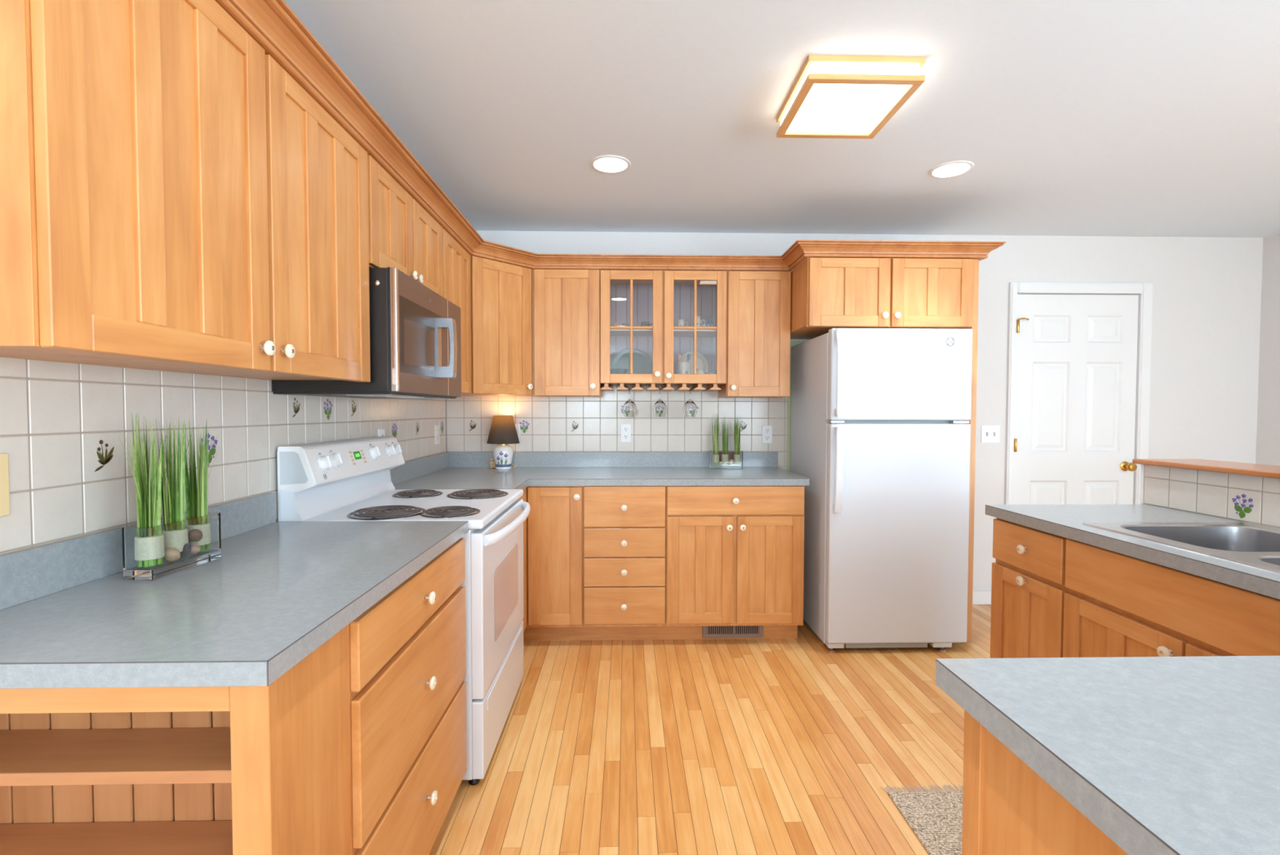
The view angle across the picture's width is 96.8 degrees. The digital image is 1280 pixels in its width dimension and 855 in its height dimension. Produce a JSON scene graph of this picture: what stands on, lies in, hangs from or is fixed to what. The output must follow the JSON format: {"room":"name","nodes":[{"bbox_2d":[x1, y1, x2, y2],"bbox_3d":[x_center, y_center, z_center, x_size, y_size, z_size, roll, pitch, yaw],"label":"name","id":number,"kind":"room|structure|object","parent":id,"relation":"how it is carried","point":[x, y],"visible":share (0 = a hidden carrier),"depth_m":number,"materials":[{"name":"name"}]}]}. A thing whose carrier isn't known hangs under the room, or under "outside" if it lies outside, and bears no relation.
{"room":"kitchen","nodes":[
{"label":"kitchen","id":0,"kind":"room"},
{"bbox_2d":[428,604,991,854],"bbox_3d":[1.528,1.316,-0.495,5.617,0.038,8.766,0,2,-1],"label":"floor","id":1,"kind":"structure","parent":0,"point":[746,746],"depth_m":2.16,"materials":[{"name":"brown wood"}]},
{"bbox_2d":[0,625,350,854],"bbox_3d":[-0.881,0.811,1.002,0.613,0.875,0.248,0,2,-1],"label":"shelf unit","id":2,"kind":"object","parent":1,"relation":"on","point":[227,770],"visible":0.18,"depth_m":0.95,"materials":[{"name":"brown wood"}]},
{"bbox_2d":[276,435,530,785],"bbox_3d":[-0.836,0.632,2.273,0.738,1.160,0.759,0,2,-1],"label":"range","id":3,"kind":"object","parent":1,"relation":"on","point":[347,479],"visible":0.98,"depth_m":2.05,"materials":[{"name":"white metal"}]},
{"bbox_2d":[302,488,523,528],"bbox_3d":[-0.847,0.313,2.264,0.626,0.032,0.756,0,2,-1],"label":"cooktop","id":4,"kind":"object","parent":3,"relation":"in","point":[482,508],"depth_m":2.15,"materials":[{"name":"white metal"}]},
{"bbox_2d":[346,537,466,854],"bbox_3d":[-0.869,0.796,1.506,0.660,0.875,0.756,0,2,-1],"label":"base cabinet","id":5,"kind":"object","parent":1,"relation":"on","point":[406,655],"visible":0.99,"depth_m":1.39,"materials":[{"name":"brown wood"}]},
{"bbox_2d":[0,492,468,688],"bbox_3d":[-0.871,0.299,1.185,0.639,0.136,1.375,0,2,-1],"label":"countertop","id":6,"kind":"structure","parent":5,"relation":"on","point":[276,592],"depth_m":1.08,"materials":[{"name":"grey laminate"}]},
{"bbox_2d":[0,492,275,609],"bbox_3d":[-1.177,0.280,1.167,0.018,0.098,1.356,0,2,-1],"label":"backsplash","id":7,"kind":"structure","parent":6,"relation":"on","point":[31,573],"depth_m":1.18,"materials":[{"name":"grey laminate"}]},
{"bbox_2d":[121,511,221,580],"bbox_3d":[-1.072,0.268,1.310,0.070,0.113,0.188,0,2,3],"label":"tray","id":8,"kind":"object","parent":6,"relation":"on","point":[148,553],"visible":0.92,"depth_m":1.26,"materials":[{"name":"clear glass"}]},
{"bbox_2d":[118,413,178,527],"bbox_3d":[-1.073,0.134,1.245,0.058,0.333,0.134,0,2,-1],"label":"bundle","id":9,"kind":"object","parent":8,"relation":"in","point":[148,488],"visible":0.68,"depth_m":1.24,"materials":[{"name":"green plant"}]},
{"bbox_2d":[145,417,193,524],"bbox_3d":[-1.077,0.136,1.310,0.070,0.326,0.131,0,2,-1],"label":"bundle","id":10,"kind":"object","parent":8,"relation":"in","point":[173,507],"visible":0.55,"depth_m":1.30,"materials":[{"name":"green plant"}]},
{"bbox_2d":[168,422,216,519],"bbox_3d":[-1.068,0.138,1.376,0.061,0.319,0.118,0,2,-1],"label":"bundle","id":11,"kind":"object","parent":8,"relation":"in","point":[197,500],"visible":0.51,"depth_m":1.37,"materials":[{"name":"green plant"}]},
{"bbox_2d":[519,485,582,631],"bbox_3d":[-0.776,0.697,3.175,0.926,0.773,1.028,0,2,-1],"label":"base cabinet","id":12,"kind":"object","parent":1,"relation":"on","point":[553,528],"visible":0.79,"depth_m":3.07,"materials":[{"name":"brown wood"}]},
{"bbox_2d":[390,451,809,489],"bbox_3d":[-0.162,0.241,3.175,2.153,0.136,1.026,0,2,-1],"label":"countertop","id":13,"kind":"structure","parent":12,"relation":"on","point":[445,470],"depth_m":3.29,"materials":[{"name":"grey laminate"}]},
{"bbox_2d":[486,415,519,469],"bbox_3d":[-0.859,0.092,3.571,0.201,0.334,0.201,0,2,-1],"label":"table lamp","id":14,"kind":"object","parent":13,"relation":"on","point":[503,432],"visible":1,"depth_m":3.52,"materials":[{"name":"white"}]},
{"bbox_2d":[493,444,513,469],"bbox_3d":[-0.859,0.184,3.574,0.124,0.150,0.125,0,2,-1],"label":"lamp base","id":15,"kind":"object","parent":14,"relation":"on","point":[503,455],"depth_m":3.53,"materials":[{"name":"white ceramic"}]},
{"bbox_2d":[710,450,742,468],"bbox_3d":[0.546,0.203,3.598,0.201,0.113,0.066,0,2,-1],"label":"glass vase","id":16,"kind":"object","parent":13,"relation":"on","point":[718,459],"visible":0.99,"depth_m":3.56,"materials":[{"name":"white"}]},
{"bbox_2d":[711,414,720,450],"bbox_3d":[0.481,0.069,3.594,0.059,0.330,0.058,0,2,-1],"label":"bundle","id":17,"kind":"object","parent":16,"relation":"in","point":[715,446],"visible":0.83,"depth_m":3.58,"materials":[{"name":"green plant"}]},
{"bbox_2d":[720,415,728,450],"bbox_3d":[0.537,0.077,3.591,0.049,0.315,0.054,0,2,-1],"label":"bundle","id":18,"kind":"object","parent":16,"relation":"in","point":[725,446],"visible":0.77,"depth_m":3.59,"materials":[{"name":"green plant"}]},
{"bbox_2d":[727,414,741,450],"bbox_3d":[0.601,0.078,3.595,0.078,0.313,0.059,-1,2,-35],"label":"bundle","id":19,"kind":"object","parent":16,"relation":"in","point":[737,430],"visible":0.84,"depth_m":3.59,"materials":[{"name":"green plant"}]},
{"bbox_2d":[582,485,666,626],"bbox_3d":[-0.091,0.692,3.374,0.450,0.773,0.663,0,2,-1],"label":"base cabinet","id":20,"kind":"object","parent":1,"relation":"on","point":[624,526],"visible":0.98,"depth_m":3.07,"materials":[{"name":"brown wood"}]},
{"bbox_2d":[523,625,797,640],"bbox_3d":[0.095,1.143,2.945,1.593,0.101,0.495,0,2,-1],"label":"toe kick","id":21,"kind":"object","parent":1,"relation":"on","point":[612,633],"visible":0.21,"depth_m":3.17,"materials":[{"name":"brown wood"}]},
{"bbox_2d":[702,625,763,637],"bbox_3d":[0.520,1.131,3.180,0.340,0.088,0.014,0,2,-1],"label":"floor vent","id":22,"kind":"object","parent":21,"relation":"in","point":[721,631],"visible":0.64,"depth_m":3.18,"materials":[{"name":"brown metal"}]},
{"bbox_2d":[665,485,804,626],"bbox_3d":[0.513,0.692,3.389,0.757,0.773,0.663,0,2,-1],"label":"base cabinet","id":23,"kind":"object","parent":1,"relation":"on","point":[735,555],"visible":0.98,"depth_m":3.09,"materials":[{"name":"brown wood"}]},
{"bbox_2d":[790,328,972,652],"bbox_3d":[1.357,0.329,3.317,0.743,1.709,0.785,0,2,-1],"label":"fridge","id":24,"kind":"object","parent":1,"relation":"on","point":[880,434],"visible":1,"depth_m":2.98,"materials":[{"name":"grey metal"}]},
{"bbox_2d":[880,783,963,854],"bbox_3d":[1.088,1.234,1.462,0.516,0.007,0.976,0,2,-1],"label":"rug","id":25,"kind":"object","parent":1,"relation":"on","point":[935,817],"visible":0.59,"depth_m":1.79,"materials":[{"name":"beige carpet"}]},
{"bbox_2d":[960,258,978,641],"bbox_3d":[1.819,0.128,3.421,0.034,2.106,0.598,0,2,-1],"label":"end panel","id":26,"kind":"object","parent":1,"relation":"on","point":[972,421],"visible":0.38,"depth_m":3.12,"materials":[{"name":"brown wood"}]},
{"bbox_2d":[990,517,1069,657],"bbox_3d":[1.670,0.784,2.051,0.651,0.875,0.364,0,2,-1],"label":"base cabinet","id":27,"kind":"object","parent":1,"relation":"on","point":[1028,588],"visible":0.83,"depth_m":2.02,"materials":[{"name":"brown wood"}]},
{"bbox_2d":[961,709,1128,854],"bbox_3d":[1.258,0.832,0.402,1.554,0.875,1.303,0,2,-1],"label":"base cabinet","id":28,"kind":"object","parent":1,"relation":"on","point":[1008,808],"visible":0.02,"depth_m":0.73,"materials":[{"name":"brown wood"}]},
{"bbox_2d":[935,503,1279,854],"bbox_3d":[1.234,0.358,0.954,1.599,0.038,2.537,0,2,-1],"label":"countertop","id":29,"kind":"structure","parent":28,"relation":"on","point":[1164,755],"depth_m":0.67,"materials":[{"name":"grey laminate"}]},
{"bbox_2d":[1083,521,1279,572],"bbox_3d":[1.727,0.417,1.439,0.560,0.192,0.838,0,2,-1],"label":"sink","id":30,"kind":"object","parent":29,"relation":"in","point":[1256,544],"visible":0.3,"depth_m":1.79,"materials":[{"name":"silver metal"}]},
{"bbox_2d":[1062,538,1279,657],"bbox_3d":[1.684,0.802,1.467,0.651,0.875,0.803,0,2,-1],"label":"base cabinet","id":31,"kind":"object","parent":1,"relation":"on","point":[1116,604],"visible":0.43,"depth_m":1.54,"materials":[{"name":"brown wood"}]},
{"bbox_2d":[283,0,1279,237],"bbox_3d":[1.532,-1.166,-0.568,5.617,0.076,8.766,0,2,-1],"label":"ceiling","id":32,"kind":"structure","parent":0,"point":[1072,117],"depth_m":2.17,"materials":[{"name":"paint"}]},
{"bbox_2d":[590,155,631,173],"bbox_3d":[-0.137,-1.222,2.645,0.190,0.006,0.190,0,2,-1],"label":"recessed light","id":33,"kind":"object","parent":32,"relation":"in","point":[604,163],"visible":1,"depth_m":2.63,"materials":[{"name":"white paint"}]},
{"bbox_2d":[776,54,925,138],"bbox_3d":[0.730,-1.167,2.034,0.381,0.076,0.396,0,2,-1],"label":"ceiling light","id":34,"kind":"object","parent":32,"relation":"attached to","point":[831,96],"visible":1,"depth_m":1.95,"materials":[{"name":"beige glass"}]},
{"bbox_2d":[928,160,973,177],"bbox_3d":[1.475,-1.221,2.696,0.190,0.006,0.190,0,2,-1],"label":"recessed light","id":35,"kind":"object","parent":32,"relation":"in","point":[950,169],"visible":1,"depth_m":2.69,"materials":[{"name":"white plastic"}]},
{"bbox_2d":[445,231,1262,590],"bbox_3d":[1.427,-0.043,3.784,5.363,2.426,0.128,0,2,-1],"label":"wall","id":36,"kind":"structure","parent":0,"point":[1206,291],"depth_m":3.75,"materials":[{"name":"paint"}]},
{"bbox_2d":[461,255,537,396],"bbox_3d":[-0.934,-0.559,3.344,0.620,0.736,0.610,0,2,-1],"label":"upper cabinet","id":37,"kind":"object","parent":36,"relation":"attached to","point":[501,299],"visible":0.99,"depth_m":3.17,"materials":[{"name":"brown wood"}]},
{"bbox_2d":[214,0,791,271],"bbox_3d":[-0.502,-0.936,2.424,1.362,0.071,3.125,1,2,34],"label":"crown molding","id":38,"kind":"structure","parent":37,"relation":"on","point":[273,24],"depth_m":1.87,"materials":[{"name":"brown wood"}]},
{"bbox_2d":[531,269,602,396],"bbox_3d":[-0.439,-0.561,3.482,0.400,0.739,0.358,0,2,-1],"label":"upper cabinet","id":39,"kind":"object","parent":36,"relation":"attached to","point":[566,303],"visible":0.99,"depth_m":3.33,"materials":[{"name":"brown wood"}]},
{"bbox_2d":[446,385,787,466],"bbox_3d":[-0.142,-0.010,3.681,2.206,0.533,0.008,0,2,-1],"label":"tiles","id":40,"kind":"structure","parent":36,"relation":"attached to","point":[547,424],"depth_m":3.68,"materials":[{"name":"beige tile"}]},
{"bbox_2d":[515,423,519,441],"bbox_3d":[-0.804,0.035,3.661,0.066,0.117,0.006,0,2,-1],"label":"wall plate","id":41,"kind":"object","parent":40,"relation":"attached to","point":[517,425],"visible":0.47,"depth_m":3.66,"materials":[{"name":"white plastic"}]},
{"bbox_2d":[620,423,631,442],"bbox_3d":[-0.092,0.037,3.676,0.066,0.117,0.008,0,2,-1],"label":"wall outlet","id":42,"kind":"object","parent":40,"relation":"attached to","point":[625,428],"visible":1,"depth_m":3.67,"materials":[{"name":"white plastic"}]},
{"bbox_2d":[622,426,628,431],"bbox_3d":[-0.092,0.013,3.674,0.034,0.034,0.003,0,2,-1],"label":"socket","id":43,"kind":"object","parent":42,"relation":"attached to","point":[624,428],"depth_m":3.67,"materials":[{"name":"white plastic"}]},
{"bbox_2d":[622,434,628,439],"bbox_3d":[-0.092,0.061,3.675,0.034,0.034,0.003,0,2,-1],"label":"socket","id":44,"kind":"object","parent":42,"relation":"attached to","point":[624,436],"depth_m":3.67,"materials":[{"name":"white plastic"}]},
{"bbox_2d":[761,425,772,443],"bbox_3d":[0.828,0.045,3.699,0.066,0.117,0.008,0,2,-1],"label":"wall outlet","id":45,"kind":"object","parent":40,"relation":"attached to","point":[766,436],"visible":1,"depth_m":3.70,"materials":[{"name":"white plastic"}]},
{"bbox_2d":[764,426,769,434],"bbox_3d":[0.828,0.021,3.696,0.033,0.043,0.003,0,2,-1],"label":"socket","id":46,"kind":"object","parent":45,"relation":"attached to","point":[766,428],"depth_m":3.69,"materials":[{"name":"white plastic"}]},
{"bbox_2d":[764,435,769,441],"bbox_3d":[0.828,0.070,3.697,0.033,0.043,0.003,0,2,-1],"label":"socket","id":47,"kind":"object","parent":45,"relation":"attached to","point":[766,437],"depth_m":3.70,"materials":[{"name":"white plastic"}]},
{"bbox_2d":[600,270,726,386],"bbox_3d":[0.136,-0.597,3.494,0.748,0.665,0.357,0,2,-1],"label":"upper cabinet","id":48,"kind":"object","parent":36,"relation":"attached to","point":[660,298],"visible":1,"depth_m":3.36,"materials":[{"name":"brown wood"}]},
{"bbox_2d":[612,322,619,325],"bbox_3d":[-0.150,-0.622,3.516,0.051,0.046,0.051,0,2,-1],"label":"jug","id":49,"kind":"object","parent":48,"relation":"on","point":[614,323],"visible":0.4,"depth_m":3.50,"materials":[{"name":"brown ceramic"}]},
{"bbox_2d":[609,348,652,373],"bbox_3d":[-0.053,-0.395,3.604,0.276,0.218,0.056,0,2,-1],"label":"platter","id":50,"kind":"object","parent":48,"relation":"in","point":[642,362],"visible":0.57,"depth_m":3.61,"materials":[{"name":"grey"}]},
{"bbox_2d":[640,321,653,325],"bbox_3d":[0.039,-0.624,3.507,0.077,0.051,0.063,1,2,32],"label":"cup","id":51,"kind":"object","parent":48,"relation":"on","point":[643,323],"visible":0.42,"depth_m":3.49,"materials":[{"name":"teal"}]},
{"bbox_2d":[600,383,720,391],"bbox_3d":[0.121,-0.247,3.523,0.718,0.035,0.291,0,2,-1],"label":"stemware rack","id":52,"kind":"object","parent":48,"relation":"attached to","point":[713,387],"visible":0.98,"depth_m":3.38,"materials":[{"name":"brown wood"}]},
{"bbox_2d":[622,386,636,417],"bbox_3d":[-0.063,-0.160,3.481,0.087,0.188,0.087,0,2,-1],"label":"wine glass","id":53,"kind":"object","parent":52,"relation":"hanging from","point":[629,408],"visible":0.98,"depth_m":3.45,"materials":[{"name":"white"}]},
{"bbox_2d":[653,386,666,417],"bbox_3d":[0.122,-0.159,3.486,0.087,0.188,0.087,0,2,-1],"label":"wine glass","id":54,"kind":"object","parent":52,"relation":"hanging from","point":[660,408],"visible":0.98,"depth_m":3.46,"materials":[{"name":"white"}]},
{"bbox_2d":[683,386,697,417],"bbox_3d":[0.307,-0.159,3.490,0.087,0.188,0.087,0,2,-1],"label":"wine glass","id":55,"kind":"object","parent":52,"relation":"hanging from","point":[690,409],"visible":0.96,"depth_m":3.46,"materials":[{"name":"white"}]},
{"bbox_2d":[609,328,716,337],"bbox_3d":[0.135,-0.589,3.523,0.708,0.019,0.260,0,2,-1],"label":"shelf","id":56,"kind":"object","parent":48,"relation":"attached to","point":[613,332],"depth_m":3.47,"materials":[{"name":"beige"}]},
{"bbox_2d":[676,319,688,326],"bbox_3d":[0.257,-0.631,3.511,0.066,0.066,0.056,1,2,30],"label":"creamer","id":57,"kind":"object","parent":48,"relation":"on","point":[681,322],"visible":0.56,"depth_m":3.50,"materials":[{"name":"beige ceramic"}]},
{"bbox_2d":[676,362,691,373],"bbox_3d":[0.270,-0.339,3.494,0.092,0.117,0.092,0,2,-1],"label":"utensil crock","id":58,"kind":"object","parent":48,"relation":"in","point":[682,367],"visible":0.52,"depth_m":3.46,"materials":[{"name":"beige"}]},
{"bbox_2d":[677,354,681,362],"bbox_3d":[0.254,-0.373,3.495,0.051,0.157,0.007,0,2,-1],"label":"utensil","id":59,"kind":"object","parent":58,"relation":"in","point":[679,357],"visible":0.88,"depth_m":3.49,"materials":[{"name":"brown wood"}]},
{"bbox_2d":[677,351,708,373],"bbox_3d":[0.336,-0.387,3.611,0.198,0.198,0.052,0,2,-1],"label":"plate","id":60,"kind":"object","parent":48,"relation":"in","point":[701,362],"visible":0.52,"depth_m":3.62,"materials":[{"name":"beige ceramic"}]},
{"bbox_2d":[692,315,705,326],"bbox_3d":[0.359,-0.642,3.513,0.075,0.086,0.064,1,2,30],"label":"jug","id":61,"kind":"object","parent":48,"relation":"on","point":[699,323],"visible":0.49,"depth_m":3.49,"materials":[{"name":"beige ceramic"}]},
{"bbox_2d":[696,368,708,373],"bbox_3d":[0.379,-0.323,3.515,0.078,0.084,0.066,1,2,30],"label":"jug","id":62,"kind":"object","parent":48,"relation":"in","point":[699,371],"visible":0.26,"depth_m":3.50,"materials":[{"name":"beige ceramic"}]},
{"bbox_2d":[702,318,713,326],"bbox_3d":[0.424,-0.636,3.534,0.066,0.074,0.067,0,2,-1],"label":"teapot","id":63,"kind":"object","parent":48,"relation":"on","point":[708,322],"visible":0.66,"depth_m":3.51,"materials":[{"name":"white ceramic"}]},
{"bbox_2d":[718,271,791,397],"bbox_3d":[0.701,-0.559,3.509,0.380,0.741,0.358,0,2,-1],"label":"upper cabinet","id":64,"kind":"object","parent":36,"relation":"attached to","point":[758,303],"visible":0.99,"depth_m":3.36,"materials":[{"name":"brown wood"}]},
{"bbox_2d":[790,257,973,339],"bbox_3d":[1.351,-0.739,3.368,0.904,0.370,0.659,0,2,-1],"label":"upper cabinet","id":65,"kind":"object","parent":36,"relation":"attached to","point":[827,294],"visible":0.97,"depth_m":3.07,"materials":[{"name":"brown wood"}]},
{"bbox_2d":[781,240,1005,270],"bbox_3d":[1.375,-0.960,3.346,1.115,0.071,0.690,0,2,-1],"label":"crown molding","id":66,"kind":"structure","parent":65,"relation":"on","point":[801,250],"depth_m":3.04,"materials":[{"name":"brown wood"}]},
{"bbox_2d":[972,590,991,604],"bbox_3d":[2.969,1.127,3.786,2.278,0.091,0.015,0,2,-1],"label":"baseboard","id":67,"kind":"structure","parent":36,"relation":"attached to","point":[980,597],"depth_m":3.76,"materials":[{"name":"white paint"}]},
{"bbox_2d":[981,425,999,443],"bbox_3d":[2.308,0.044,3.737,0.124,0.117,0.015,0,2,-1],"label":"light switch","id":68,"kind":"object","parent":36,"relation":"attached to","point":[989,433],"visible":1,"depth_m":3.74,"materials":[{"name":"white plastic"}]},
{"bbox_2d":[1004,281,1152,504],"bbox_3d":[2.885,0.112,3.775,0.949,2.121,0.174,0,2,-1],"label":"door","id":69,"kind":"structure","parent":36,"relation":"in","point":[1079,366],"depth_m":3.75,"materials":[{"name":"white paint"}]},
{"bbox_2d":[1139,463,1144,503],"bbox_3d":[2.090,0.705,1.441,0.146,1.072,1.691,0,2,-1],"label":"wall","id":70,"kind":"structure","parent":0,"point":[1142,466],"depth_m":2.26,"materials":[{"name":"white paint"}]},
{"bbox_2d":[1132,458,1279,478],"bbox_3d":[2.121,0.160,1.402,0.274,0.018,1.744,0,2,-1],"label":"bar ledge","id":71,"kind":"object","parent":70,"relation":"on","point":[1221,466],"visible":1,"depth_m":2.01,"materials":[{"name":"brown wood"}]},
{"bbox_2d":[1143,464,1279,527],"bbox_3d":[2.021,0.247,1.418,0.008,0.157,1.674,0,2,-1],"label":"tiles","id":72,"kind":"structure","parent":70,"relation":"attached to","point":[1241,497],"depth_m":1.98,"materials":[{"name":"beige tile"}]},
{"bbox_2d":[1255,233,1279,465],"bbox_3d":[4.274,0.087,-0.466,0.127,2.426,8.766,0,2,-1],"label":"wall","id":73,"kind":"structure","parent":0,"point":[1268,433],"depth_m":3.71,"materials":[{"name":"paint"}]},
{"bbox_3d":[-1.214,0.082,-0.597,0.127,2.426,8.766,0,2,-1],"label":"wall","id":74,"kind":"structure","parent":0,"visible":0},
{"bbox_2d":[0,0,370,382],"bbox_3d":[-1.013,-0.499,1.316,0.364,0.736,1.036,0,2,-1],"label":"upper cabinet","id":75,"kind":"object","parent":74,"relation":"attached to","point":[172,198],"visible":1,"depth_m":1.05,"materials":[{"name":"brown wood"}]},
{"bbox_2d":[0,356,446,554],"bbox_3d":[-1.211,0.066,2.064,0.008,0.472,3.180,0,2,-1],"label":"tiles","id":76,"kind":"structure","parent":74,"relation":"attached to","point":[61,424],"depth_m":1.32,"materials":[{"name":"beige tile"}]},
{"bbox_2d":[0,453,10,516],"bbox_3d":[-1.180,0.107,1.026,0.006,0.117,0.074,0,2,-1],"label":"wall plate","id":77,"kind":"object","parent":76,"relation":"attached to","point":[4,463],"visible":1,"depth_m":1.05,"materials":[{"name":"beige plastic"}]},
{"bbox_2d":[377,428,384,435],"bbox_3d":[-1.218,0.066,2.682,0.008,0.117,0.066,0,2,-1],"label":"wall outlet","id":78,"kind":"object","parent":76,"relation":"attached to","point":[380,432],"visible":0.27,"depth_m":2.67,"materials":[{"name":"white plastic"}]},
{"bbox_2d":[435,424,439,444],"bbox_3d":[-1.237,0.043,3.467,0.008,0.117,0.066,0,2,-1],"label":"wall outlet","id":79,"kind":"object","parent":76,"relation":"attached to","point":[437,426],"visible":1,"depth_m":3.46,"materials":[{"name":"white plastic"}]},
{"bbox_2d":[367,155,443,297],"bbox_3d":[-1.034,-0.717,2.200,0.364,0.352,0.743,0,2,-1],"label":"upper cabinet","id":80,"kind":"object","parent":74,"relation":"attached to","point":[403,236],"visible":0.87,"depth_m":2.10,"materials":[{"name":"brown wood"}]},
{"bbox_2d":[271,266,461,399],"bbox_3d":[-0.972,-0.325,2.216,0.476,0.417,0.735,0,2,-1],"label":"microwave","id":81,"kind":"object","parent":80,"relation":"attached to","point":[415,331],"visible":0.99,"depth_m":1.95,"materials":[{"name":"silver metal"}]},
{"bbox_2d":[442,228,471,393],"bbox_3d":[-1.049,-0.543,2.806,0.364,0.736,0.456,0,2,-1],"label":"upper cabinet","id":82,"kind":"object","parent":74,"relation":"attached to","point":[456,260],"visible":0.23,"depth_m":2.86,"materials":[{"name":"brown wood"}]},
{"bbox_3d":[-0.124,-0.310,3.511,0.173,0.009,0.173,0,2,-1],"label":"plate","id":83,"kind":"object","parent":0,"visible":0},
{"bbox_3d":[-0.124,-0.319,3.511,0.173,0.009,0.173,0,2,-1],"label":"plate","id":84,"kind":"object","parent":83,"relation":"on","visible":0},
{"bbox_2d":[609,368,627,373],"bbox_3d":[-0.132,-0.343,3.515,0.114,0.033,0.114,0,2,-1],"label":"bowl","id":85,"kind":"object","parent":84,"relation":"on","point":[615,371],"visible":0.81,"depth_m":3.47,"materials":[{"name":"white"}]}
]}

